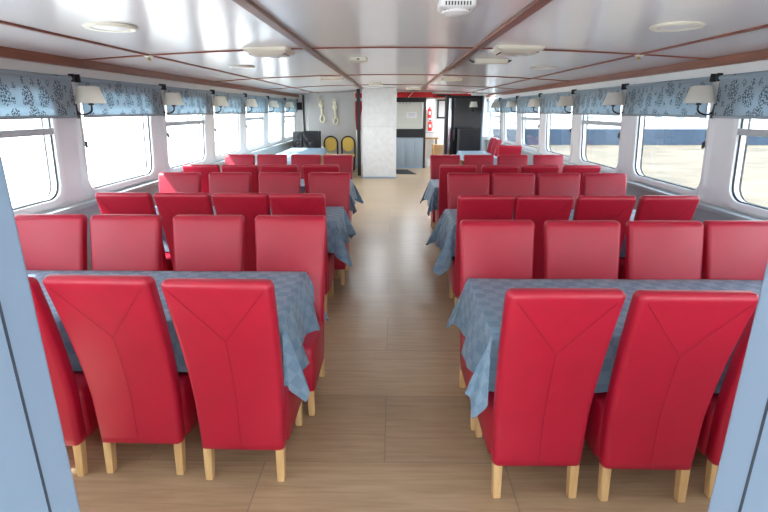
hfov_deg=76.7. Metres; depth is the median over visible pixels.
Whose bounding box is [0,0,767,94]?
ceiling
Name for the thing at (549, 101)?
curtain
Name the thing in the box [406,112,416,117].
notice
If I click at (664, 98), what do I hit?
curtain
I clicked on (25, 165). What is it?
ground
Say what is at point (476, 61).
strip light
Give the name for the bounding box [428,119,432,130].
fire extinguisher
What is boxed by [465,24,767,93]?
trim
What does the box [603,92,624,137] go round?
wall lamp
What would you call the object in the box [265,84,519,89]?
trim
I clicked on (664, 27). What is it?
diffuser
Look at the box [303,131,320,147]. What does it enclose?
loudspeaker
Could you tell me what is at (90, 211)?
trim
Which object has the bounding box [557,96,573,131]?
wall lamp
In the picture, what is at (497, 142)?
dining chair
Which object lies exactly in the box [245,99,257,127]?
wall lamp
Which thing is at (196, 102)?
valance
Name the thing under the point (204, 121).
window
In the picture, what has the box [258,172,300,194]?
dining chair
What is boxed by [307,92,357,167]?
wall
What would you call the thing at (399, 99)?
lintel
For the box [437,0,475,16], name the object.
ventilator
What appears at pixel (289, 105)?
wall lamp
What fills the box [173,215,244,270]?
dining chair
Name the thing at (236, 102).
valance
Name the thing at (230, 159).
dining chair
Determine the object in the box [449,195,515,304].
dining chair
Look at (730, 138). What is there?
window
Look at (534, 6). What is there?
trim
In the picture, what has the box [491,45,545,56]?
ceiling light
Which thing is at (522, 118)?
window
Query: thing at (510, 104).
wall lamp
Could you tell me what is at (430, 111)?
fire extinguisher
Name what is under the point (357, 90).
post
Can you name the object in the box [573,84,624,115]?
curtain
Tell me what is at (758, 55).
trim
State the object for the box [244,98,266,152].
window
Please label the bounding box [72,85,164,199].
window
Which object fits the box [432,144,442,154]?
cardboard box
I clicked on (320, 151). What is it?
tablecloth
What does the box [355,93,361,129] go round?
hanging cloth
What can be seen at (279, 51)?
ceiling light
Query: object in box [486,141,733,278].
trim
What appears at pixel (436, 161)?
dining chair
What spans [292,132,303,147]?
loudspeaker
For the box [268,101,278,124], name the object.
wall lamp
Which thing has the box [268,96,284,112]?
roller blind
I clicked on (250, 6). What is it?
trim
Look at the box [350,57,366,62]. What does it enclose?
ceiling sensor
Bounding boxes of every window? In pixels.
[0,118,83,215]
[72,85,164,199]
[161,92,212,171]
[211,96,244,161]
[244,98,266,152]
[267,100,282,146]
[283,101,295,141]
[437,100,444,117]
[488,102,500,139]
[501,100,517,144]
[518,99,541,152]
[540,96,574,162]
[573,92,625,172]
[621,85,718,201]
[705,118,767,219]
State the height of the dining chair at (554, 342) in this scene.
1.085 m
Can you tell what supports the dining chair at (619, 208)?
on the floor
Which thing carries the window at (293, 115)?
in the wall at (11, 64)
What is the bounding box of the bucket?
[425,158,429,166]
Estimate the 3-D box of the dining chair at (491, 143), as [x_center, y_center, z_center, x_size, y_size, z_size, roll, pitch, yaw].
[2.481,-2.450,12.329,0.631,1.085,0.458,0,17,1]
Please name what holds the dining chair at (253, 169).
on the floor
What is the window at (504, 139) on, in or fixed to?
in the wall at (755, 66)
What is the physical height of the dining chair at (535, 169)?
1.100 m
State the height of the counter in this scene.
1.190 m
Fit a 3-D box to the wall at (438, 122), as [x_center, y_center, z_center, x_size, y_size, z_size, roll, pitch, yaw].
[0.299,-4.906,18.311,6.200,2.340,0.100,0,17,1]
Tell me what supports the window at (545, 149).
in the wall at (755, 66)
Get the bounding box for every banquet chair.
[323,136,337,154]
[341,136,355,171]
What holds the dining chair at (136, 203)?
on the floor
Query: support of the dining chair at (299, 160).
on the floor
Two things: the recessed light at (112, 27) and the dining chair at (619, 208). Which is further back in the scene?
the dining chair at (619, 208)
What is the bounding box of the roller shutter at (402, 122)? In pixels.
[396,102,420,128]
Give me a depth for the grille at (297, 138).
14.05 m
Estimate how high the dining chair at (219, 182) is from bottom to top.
1.100 m
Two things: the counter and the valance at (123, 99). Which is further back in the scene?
the counter
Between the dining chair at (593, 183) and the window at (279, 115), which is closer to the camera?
the dining chair at (593, 183)
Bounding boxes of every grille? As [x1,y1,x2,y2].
[293,134,301,147]
[304,133,317,147]
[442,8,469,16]
[445,1,471,9]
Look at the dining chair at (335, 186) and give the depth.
5.25 m
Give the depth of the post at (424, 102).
14.93 m
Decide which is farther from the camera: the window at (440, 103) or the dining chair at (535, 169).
the window at (440, 103)
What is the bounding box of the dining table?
[328,270,338,297]
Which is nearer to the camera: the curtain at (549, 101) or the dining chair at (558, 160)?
the dining chair at (558, 160)
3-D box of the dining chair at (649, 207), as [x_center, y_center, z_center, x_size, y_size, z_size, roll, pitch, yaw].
[2.272,-0.034,4.276,0.458,1.100,0.631,0,17,0]
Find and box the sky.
[0,119,767,143]
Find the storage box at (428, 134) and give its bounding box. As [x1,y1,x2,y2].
[425,132,433,137]
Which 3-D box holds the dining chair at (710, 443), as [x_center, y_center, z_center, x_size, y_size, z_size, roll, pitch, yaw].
[1.725,0.568,2.303,0.458,1.085,0.631,1,17,2]
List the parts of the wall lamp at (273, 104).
lamp shade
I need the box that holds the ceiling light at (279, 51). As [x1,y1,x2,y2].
[242,46,294,57]
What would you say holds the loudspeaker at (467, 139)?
on the floor
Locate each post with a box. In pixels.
[356,89,360,175]
[423,97,425,167]
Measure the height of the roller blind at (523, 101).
0.385 m
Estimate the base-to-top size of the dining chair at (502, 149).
1.085 m
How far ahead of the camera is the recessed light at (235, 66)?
5.88 m
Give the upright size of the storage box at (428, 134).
0.190 m
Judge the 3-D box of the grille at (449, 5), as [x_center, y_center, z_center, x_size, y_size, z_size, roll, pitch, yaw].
[0.385,-1.313,2.558,0.133,0.035,0.120,0,17,1]
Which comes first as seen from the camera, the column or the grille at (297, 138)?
the column
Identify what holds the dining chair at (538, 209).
on the floor
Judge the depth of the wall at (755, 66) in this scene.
5.17 m
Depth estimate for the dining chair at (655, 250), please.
2.94 m
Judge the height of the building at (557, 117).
10.400 m
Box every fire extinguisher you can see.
[427,106,432,117]
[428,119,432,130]
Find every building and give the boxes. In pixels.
[493,108,509,123]
[555,103,709,125]
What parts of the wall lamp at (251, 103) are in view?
lamp shade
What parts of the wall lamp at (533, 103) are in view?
lamp shade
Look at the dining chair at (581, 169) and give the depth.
5.95 m
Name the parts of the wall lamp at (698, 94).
lamp shade, arm, wall plate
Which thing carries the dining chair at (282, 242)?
on the floor
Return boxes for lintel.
[397,97,424,101]
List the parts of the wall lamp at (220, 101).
lamp shade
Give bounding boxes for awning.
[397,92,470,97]
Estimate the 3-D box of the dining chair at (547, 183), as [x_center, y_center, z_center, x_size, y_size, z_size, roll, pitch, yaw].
[1.883,-0.286,5.112,0.458,1.100,0.631,0,17,0]
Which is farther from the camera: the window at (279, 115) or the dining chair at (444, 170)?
the window at (279, 115)
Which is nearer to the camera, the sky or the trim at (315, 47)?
the trim at (315, 47)
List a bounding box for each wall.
[0,58,296,131]
[297,92,487,164]
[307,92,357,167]
[356,99,444,145]
[422,99,434,157]
[488,60,767,101]
[493,129,767,144]
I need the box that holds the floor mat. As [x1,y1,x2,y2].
[396,169,414,173]
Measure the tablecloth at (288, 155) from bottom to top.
0.158 m
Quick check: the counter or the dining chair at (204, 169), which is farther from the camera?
the counter
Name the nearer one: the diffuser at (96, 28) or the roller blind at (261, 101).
the diffuser at (96, 28)
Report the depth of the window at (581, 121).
7.53 m
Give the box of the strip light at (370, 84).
[369,83,382,85]
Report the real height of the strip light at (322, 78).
0.057 m
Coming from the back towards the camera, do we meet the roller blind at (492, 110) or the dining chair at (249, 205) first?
the roller blind at (492, 110)
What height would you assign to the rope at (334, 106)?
0.786 m
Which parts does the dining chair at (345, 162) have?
backrest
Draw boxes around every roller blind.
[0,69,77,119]
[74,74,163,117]
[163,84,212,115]
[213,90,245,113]
[246,93,267,113]
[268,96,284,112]
[285,98,297,112]
[487,98,500,112]
[500,96,516,112]
[517,93,539,113]
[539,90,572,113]
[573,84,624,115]
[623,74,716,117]
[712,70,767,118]
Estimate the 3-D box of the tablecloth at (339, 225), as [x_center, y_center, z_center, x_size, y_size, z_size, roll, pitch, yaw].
[-1.474,-0.239,4.874,2.422,0.398,1.031,0,17,1]
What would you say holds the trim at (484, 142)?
attached to the wall at (300, 128)
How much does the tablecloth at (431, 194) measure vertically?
0.392 m
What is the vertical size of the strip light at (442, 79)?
0.057 m
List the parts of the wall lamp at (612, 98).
lamp shade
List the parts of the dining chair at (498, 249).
leg, seat, leg, backrest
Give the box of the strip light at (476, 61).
[469,59,511,63]
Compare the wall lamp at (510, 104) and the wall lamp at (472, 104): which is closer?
the wall lamp at (510, 104)
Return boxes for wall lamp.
[75,86,105,147]
[163,93,183,137]
[213,96,228,131]
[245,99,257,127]
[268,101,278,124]
[285,102,293,122]
[470,102,477,110]
[490,102,499,122]
[506,101,516,124]
[527,99,539,127]
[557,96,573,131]
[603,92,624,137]
[683,85,714,148]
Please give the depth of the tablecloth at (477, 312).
2.60 m
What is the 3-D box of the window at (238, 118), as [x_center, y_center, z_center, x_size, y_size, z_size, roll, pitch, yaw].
[-2.859,-2.351,8.870,0.178,1.088,1.830,0,17,1]
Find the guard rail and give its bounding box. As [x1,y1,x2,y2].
[493,115,767,128]
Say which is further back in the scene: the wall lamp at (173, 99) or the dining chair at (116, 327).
the wall lamp at (173, 99)
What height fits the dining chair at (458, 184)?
1.100 m
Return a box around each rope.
[318,96,325,122]
[332,99,338,124]
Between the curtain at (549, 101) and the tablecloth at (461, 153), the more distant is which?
the tablecloth at (461, 153)
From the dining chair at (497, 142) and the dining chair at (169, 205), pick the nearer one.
the dining chair at (169, 205)
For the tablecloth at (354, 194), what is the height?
0.392 m
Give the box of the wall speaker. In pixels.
[297,102,301,109]
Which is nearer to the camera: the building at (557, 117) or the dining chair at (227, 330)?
the dining chair at (227, 330)
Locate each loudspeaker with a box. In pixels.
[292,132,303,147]
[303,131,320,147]
[457,129,479,164]
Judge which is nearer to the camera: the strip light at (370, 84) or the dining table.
the dining table
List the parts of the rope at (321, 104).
twisted cord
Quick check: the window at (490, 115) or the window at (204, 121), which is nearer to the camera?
the window at (204, 121)
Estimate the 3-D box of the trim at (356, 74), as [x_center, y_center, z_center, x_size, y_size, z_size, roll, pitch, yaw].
[0.131,-2.864,7.805,5.800,0.119,0.028,0,17,1]
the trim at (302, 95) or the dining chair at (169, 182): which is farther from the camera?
the trim at (302, 95)
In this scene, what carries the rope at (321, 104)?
attached to the wall at (345, 103)
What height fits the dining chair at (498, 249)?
1.100 m
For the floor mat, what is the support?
on the floor
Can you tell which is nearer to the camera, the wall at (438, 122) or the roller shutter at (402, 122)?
the roller shutter at (402, 122)
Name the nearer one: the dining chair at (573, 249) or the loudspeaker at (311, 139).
the dining chair at (573, 249)
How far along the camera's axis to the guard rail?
39.55 m
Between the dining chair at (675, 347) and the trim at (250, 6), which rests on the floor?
the dining chair at (675, 347)
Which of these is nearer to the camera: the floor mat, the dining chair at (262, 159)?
the dining chair at (262, 159)
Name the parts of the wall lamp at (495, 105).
lamp shade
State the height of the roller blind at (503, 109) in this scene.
0.385 m
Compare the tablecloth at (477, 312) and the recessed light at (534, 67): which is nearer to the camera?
the tablecloth at (477, 312)
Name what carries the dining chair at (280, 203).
on the floor
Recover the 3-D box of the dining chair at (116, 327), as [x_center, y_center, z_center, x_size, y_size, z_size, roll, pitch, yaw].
[-1.192,0.521,2.459,0.458,1.085,0.631,1,17,2]
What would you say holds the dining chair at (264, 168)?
on the floor
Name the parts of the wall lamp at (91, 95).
arm, lamp shade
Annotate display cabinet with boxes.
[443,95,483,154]
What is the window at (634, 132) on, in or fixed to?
in the wall at (755, 66)
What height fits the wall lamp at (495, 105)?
0.562 m
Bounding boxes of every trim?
[0,20,318,93]
[0,46,298,96]
[40,139,292,213]
[68,142,292,269]
[82,47,708,60]
[215,74,570,81]
[232,0,363,88]
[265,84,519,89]
[296,90,489,93]
[302,95,305,130]
[417,0,552,91]
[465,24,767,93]
[481,137,486,151]
[485,138,763,219]
[486,49,767,96]
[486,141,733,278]
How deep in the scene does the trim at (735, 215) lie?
4.58 m
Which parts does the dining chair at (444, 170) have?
seat, backrest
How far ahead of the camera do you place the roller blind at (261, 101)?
10.66 m
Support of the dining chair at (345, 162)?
on the floor
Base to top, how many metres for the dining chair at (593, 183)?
1.100 m
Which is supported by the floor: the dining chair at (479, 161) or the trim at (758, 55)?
the dining chair at (479, 161)
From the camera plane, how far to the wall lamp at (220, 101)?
7.81 m
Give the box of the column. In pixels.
[362,88,396,177]
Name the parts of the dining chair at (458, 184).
backrest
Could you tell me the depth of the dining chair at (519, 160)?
7.31 m
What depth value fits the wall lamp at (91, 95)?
4.41 m
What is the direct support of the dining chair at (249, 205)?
on the floor
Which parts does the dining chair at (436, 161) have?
seat, backrest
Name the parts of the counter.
panel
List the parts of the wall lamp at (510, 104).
lamp shade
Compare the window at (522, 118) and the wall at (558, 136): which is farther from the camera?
the wall at (558, 136)
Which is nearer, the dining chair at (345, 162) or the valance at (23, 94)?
the valance at (23, 94)
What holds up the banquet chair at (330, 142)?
on the floor
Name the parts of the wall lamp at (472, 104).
lamp shade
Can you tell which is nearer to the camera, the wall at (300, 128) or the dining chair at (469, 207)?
the dining chair at (469, 207)
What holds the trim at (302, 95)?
attached to the wall at (300, 128)
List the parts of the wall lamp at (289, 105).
lamp shade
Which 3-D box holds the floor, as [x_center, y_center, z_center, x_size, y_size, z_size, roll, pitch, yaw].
[0.147,-0.976,9.417,6.300,0.060,19.800,0,17,1]
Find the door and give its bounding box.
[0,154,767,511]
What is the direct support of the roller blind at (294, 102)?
attached to the window at (293, 115)
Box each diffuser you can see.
[91,26,129,30]
[657,25,697,29]
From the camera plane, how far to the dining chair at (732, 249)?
2.95 m
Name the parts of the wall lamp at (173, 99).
lamp shade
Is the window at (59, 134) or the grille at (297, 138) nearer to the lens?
the window at (59, 134)
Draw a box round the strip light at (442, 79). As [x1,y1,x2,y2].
[441,78,461,80]
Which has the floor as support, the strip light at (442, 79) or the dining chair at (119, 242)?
the dining chair at (119, 242)
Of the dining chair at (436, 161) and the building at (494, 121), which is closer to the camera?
the dining chair at (436, 161)
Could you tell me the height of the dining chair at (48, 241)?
1.100 m
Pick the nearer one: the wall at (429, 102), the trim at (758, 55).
the trim at (758, 55)
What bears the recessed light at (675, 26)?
in the ceiling
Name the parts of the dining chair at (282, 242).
backrest, leg, seat, leg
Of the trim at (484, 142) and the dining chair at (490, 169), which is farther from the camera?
the trim at (484, 142)
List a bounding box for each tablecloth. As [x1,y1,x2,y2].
[27,270,328,401]
[155,206,355,266]
[255,154,291,164]
[278,148,326,154]
[300,179,362,213]
[420,179,438,216]
[426,209,701,275]
[447,278,762,418]
[457,151,496,164]
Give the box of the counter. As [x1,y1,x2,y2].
[396,128,423,167]
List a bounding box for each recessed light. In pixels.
[82,22,137,32]
[228,65,254,68]
[531,66,557,69]
[649,21,706,31]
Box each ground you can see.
[0,144,257,207]
[529,145,767,206]
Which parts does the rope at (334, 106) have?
twisted cord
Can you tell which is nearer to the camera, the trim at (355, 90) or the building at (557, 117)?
the trim at (355, 90)
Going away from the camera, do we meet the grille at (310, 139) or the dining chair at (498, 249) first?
the dining chair at (498, 249)
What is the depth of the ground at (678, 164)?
26.04 m
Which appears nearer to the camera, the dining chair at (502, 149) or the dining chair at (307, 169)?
the dining chair at (307, 169)
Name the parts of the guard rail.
rail, rail, rail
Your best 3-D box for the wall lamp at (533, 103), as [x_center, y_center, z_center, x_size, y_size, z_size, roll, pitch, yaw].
[2.967,-2.816,9.600,0.283,0.562,0.256,0,17,1]
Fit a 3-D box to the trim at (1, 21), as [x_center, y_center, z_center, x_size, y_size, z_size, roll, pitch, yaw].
[-2.112,-2.802,7.631,0.032,0.020,15.040,0,17,1]
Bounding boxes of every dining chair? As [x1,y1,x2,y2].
[15,214,87,269]
[28,276,97,476]
[43,274,197,474]
[90,214,162,270]
[95,192,172,270]
[154,193,213,270]
[158,172,201,192]
[161,278,302,481]
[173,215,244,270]
[182,164,220,192]
[209,172,251,205]
[212,193,270,270]
[221,165,258,192]
[225,154,254,164]
[255,215,325,415]
[257,154,286,172]
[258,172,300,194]
[261,165,297,171]
[269,193,333,313]
[291,154,320,178]
[302,165,339,192]
[308,172,349,284]
[323,154,352,222]
[430,155,459,229]
[435,165,476,248]
[447,173,489,272]
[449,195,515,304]
[459,220,534,429]
[463,155,493,172]
[475,288,625,497]
[481,165,518,194]
[487,137,496,153]
[491,139,501,156]
[492,173,534,196]
[497,145,521,155]
[497,155,527,172]
[513,195,573,278]
[520,165,558,194]
[533,155,563,172]
[537,173,580,208]
[544,220,620,278]
[562,165,600,194]
[572,195,635,250]
[582,173,626,194]
[584,290,758,502]
[618,195,699,278]
[625,221,703,279]
[696,294,759,497]
[702,220,767,279]
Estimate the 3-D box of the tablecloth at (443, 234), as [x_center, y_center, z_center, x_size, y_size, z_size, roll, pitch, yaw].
[1.641,-0.167,4.693,2.417,0.434,1.024,0,17,1]
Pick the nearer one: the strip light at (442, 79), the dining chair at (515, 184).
the dining chair at (515, 184)
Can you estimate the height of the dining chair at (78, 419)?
1.085 m
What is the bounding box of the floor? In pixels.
[66,165,710,511]
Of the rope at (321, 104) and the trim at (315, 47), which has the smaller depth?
the trim at (315, 47)
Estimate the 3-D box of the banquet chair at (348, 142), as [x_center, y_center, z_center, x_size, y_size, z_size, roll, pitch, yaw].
[-1.077,-3.055,14.462,0.448,1.015,0.468,0,17,1]
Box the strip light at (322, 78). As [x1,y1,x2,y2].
[321,77,341,79]
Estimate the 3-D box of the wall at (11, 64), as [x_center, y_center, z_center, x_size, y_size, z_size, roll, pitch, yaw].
[-2.846,-2.290,9.619,0.203,2.340,18.750,0,17,1]
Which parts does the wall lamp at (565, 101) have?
lamp shade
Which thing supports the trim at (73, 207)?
attached to the wall at (11, 64)
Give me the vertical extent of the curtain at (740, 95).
0.385 m
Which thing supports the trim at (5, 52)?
attached to the wall at (11, 64)
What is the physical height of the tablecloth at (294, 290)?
0.419 m
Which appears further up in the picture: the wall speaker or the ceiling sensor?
the ceiling sensor

